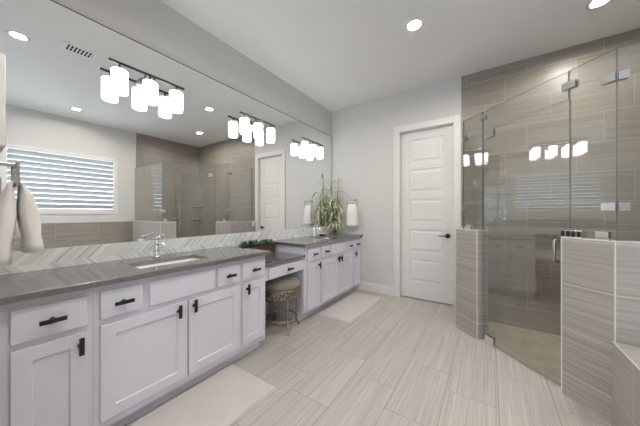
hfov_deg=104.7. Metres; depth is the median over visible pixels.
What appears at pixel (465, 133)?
shower panel
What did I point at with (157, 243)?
faucet
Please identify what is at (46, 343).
vanity cabinet
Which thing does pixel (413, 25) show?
recessed light
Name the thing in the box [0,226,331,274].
backsplash
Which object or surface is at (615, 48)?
shower panel
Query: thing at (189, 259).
undermount sink
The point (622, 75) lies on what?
glass clamp
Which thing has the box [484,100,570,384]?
shower door
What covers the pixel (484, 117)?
glass clamp
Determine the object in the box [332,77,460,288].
wall
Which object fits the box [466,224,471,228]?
glass clamp
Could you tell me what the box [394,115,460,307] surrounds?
door
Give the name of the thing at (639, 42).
shower panel
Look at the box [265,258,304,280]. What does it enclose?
drawer
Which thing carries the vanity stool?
on the floor at (405, 360)
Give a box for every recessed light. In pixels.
[405,18,423,31]
[586,0,611,9]
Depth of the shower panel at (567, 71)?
1.96 m
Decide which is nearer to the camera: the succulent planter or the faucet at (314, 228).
the succulent planter
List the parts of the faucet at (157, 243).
spout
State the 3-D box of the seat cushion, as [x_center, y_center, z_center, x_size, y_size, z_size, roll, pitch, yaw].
[-0.428,0.749,2.704,0.424,0.097,0.424,0,0,34]
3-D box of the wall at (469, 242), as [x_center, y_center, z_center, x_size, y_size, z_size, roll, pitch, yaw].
[1.682,0.711,2.839,0.263,1.088,0.846,0,0,21]
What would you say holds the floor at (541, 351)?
attached to the floor at (405, 360)
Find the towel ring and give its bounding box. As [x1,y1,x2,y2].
[0,162,19,187]
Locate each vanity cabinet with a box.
[0,288,92,425]
[93,260,239,425]
[234,255,264,360]
[270,244,320,320]
[314,239,352,311]
[347,237,360,292]
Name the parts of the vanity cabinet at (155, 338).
drawer, handle, door, handle, handle, door, drawer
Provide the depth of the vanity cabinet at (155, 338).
1.53 m
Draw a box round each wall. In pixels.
[19,0,331,313]
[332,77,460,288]
[456,226,487,339]
[561,237,639,423]
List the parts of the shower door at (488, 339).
pull handle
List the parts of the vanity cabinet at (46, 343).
drawer, door, handle, handle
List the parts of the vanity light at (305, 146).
lamp shade, lamp shade, lamp shade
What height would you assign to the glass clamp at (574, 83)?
0.050 m
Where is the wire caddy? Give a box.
[559,229,582,237]
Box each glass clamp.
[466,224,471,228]
[480,115,487,120]
[561,79,578,91]
[595,231,611,240]
[601,69,629,85]
[601,202,629,210]
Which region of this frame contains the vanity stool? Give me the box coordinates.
[265,275,299,335]
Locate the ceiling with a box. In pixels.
[160,0,639,111]
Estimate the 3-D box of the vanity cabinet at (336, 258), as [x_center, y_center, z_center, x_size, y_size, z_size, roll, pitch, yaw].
[0.051,0.819,3.585,0.588,0.872,0.894,0,0,34]
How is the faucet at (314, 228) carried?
on the countertop at (306, 241)
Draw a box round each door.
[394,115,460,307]
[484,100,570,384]
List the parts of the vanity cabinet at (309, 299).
drawer, door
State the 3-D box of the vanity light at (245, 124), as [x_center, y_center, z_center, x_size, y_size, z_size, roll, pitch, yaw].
[-0.725,-0.967,2.844,0.150,0.223,0.514,0,0,34]
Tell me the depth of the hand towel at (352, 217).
3.98 m
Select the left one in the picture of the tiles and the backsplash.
the backsplash
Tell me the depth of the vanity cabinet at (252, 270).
2.14 m
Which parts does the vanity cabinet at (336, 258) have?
drawer, door, door, drawer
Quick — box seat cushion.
[265,275,299,291]
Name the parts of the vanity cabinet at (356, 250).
drawer, door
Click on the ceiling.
(339, 54)
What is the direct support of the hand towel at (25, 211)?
attached to the wall
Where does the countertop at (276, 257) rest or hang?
on the vanity cabinet at (309, 299)
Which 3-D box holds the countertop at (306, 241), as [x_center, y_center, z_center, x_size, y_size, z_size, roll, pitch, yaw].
[0.021,0.367,3.561,0.590,0.032,1.525,0,0,34]
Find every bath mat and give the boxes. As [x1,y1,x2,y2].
[127,364,274,425]
[318,292,381,323]
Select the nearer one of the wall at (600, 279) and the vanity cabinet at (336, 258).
the wall at (600, 279)
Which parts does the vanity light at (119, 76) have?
lamp shade, plate, lamp shade, lamp shade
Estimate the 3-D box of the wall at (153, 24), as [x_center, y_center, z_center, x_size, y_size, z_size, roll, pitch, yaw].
[-0.876,-0.265,2.900,0.150,3.040,3.930,0,0,34]
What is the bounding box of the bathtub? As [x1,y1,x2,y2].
[612,341,639,425]
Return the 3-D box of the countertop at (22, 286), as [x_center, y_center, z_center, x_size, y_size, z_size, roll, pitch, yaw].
[-1.150,0.364,1.803,0.630,0.030,1.565,0,0,34]
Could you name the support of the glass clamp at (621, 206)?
attached to the shower panel at (639, 42)
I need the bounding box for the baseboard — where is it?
[356,282,393,295]
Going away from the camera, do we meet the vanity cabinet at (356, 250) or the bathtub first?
the bathtub
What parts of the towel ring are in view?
arm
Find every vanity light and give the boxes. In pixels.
[108,57,183,113]
[239,111,274,143]
[301,137,322,158]
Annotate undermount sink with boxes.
[137,258,197,268]
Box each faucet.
[153,233,165,257]
[313,224,321,236]
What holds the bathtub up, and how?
on the floor at (405, 360)
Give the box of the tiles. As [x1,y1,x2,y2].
[461,28,639,335]
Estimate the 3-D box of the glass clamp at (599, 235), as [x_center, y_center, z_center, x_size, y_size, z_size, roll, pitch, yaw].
[1.769,0.142,1.542,0.034,0.055,0.064,0,0,-11]
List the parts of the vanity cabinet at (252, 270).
handle, drawer, door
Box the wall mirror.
[0,0,331,250]
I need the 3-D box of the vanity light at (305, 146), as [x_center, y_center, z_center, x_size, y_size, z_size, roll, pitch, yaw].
[-0.129,-0.967,3.721,0.150,0.223,0.514,0,0,34]
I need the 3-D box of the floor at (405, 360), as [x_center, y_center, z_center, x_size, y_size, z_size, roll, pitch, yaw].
[0.558,1.330,1.023,4.633,0.150,5.420,0,0,34]
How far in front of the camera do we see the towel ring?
1.14 m
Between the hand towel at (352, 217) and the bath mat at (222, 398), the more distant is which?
the hand towel at (352, 217)
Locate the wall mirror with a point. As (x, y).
(98, 165)
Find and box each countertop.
[0,246,270,304]
[265,251,305,266]
[273,233,362,246]
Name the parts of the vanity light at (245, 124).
lamp shade, plate, lamp shade, lamp shade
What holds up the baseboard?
attached to the wall at (362, 134)
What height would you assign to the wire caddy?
0.051 m
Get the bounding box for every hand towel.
[0,181,43,265]
[346,204,357,225]
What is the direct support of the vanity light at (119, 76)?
attached to the wall mirror
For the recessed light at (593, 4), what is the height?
0.026 m
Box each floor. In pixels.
[123,289,612,425]
[483,321,560,385]
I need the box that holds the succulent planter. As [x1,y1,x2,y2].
[238,239,274,252]
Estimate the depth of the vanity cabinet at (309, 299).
2.92 m
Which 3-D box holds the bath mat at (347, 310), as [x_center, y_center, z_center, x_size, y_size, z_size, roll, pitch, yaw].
[0.442,1.244,3.340,0.445,0.021,1.020,0,0,34]
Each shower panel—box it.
[463,112,482,229]
[464,126,466,227]
[483,71,568,131]
[569,48,616,240]
[617,42,639,241]

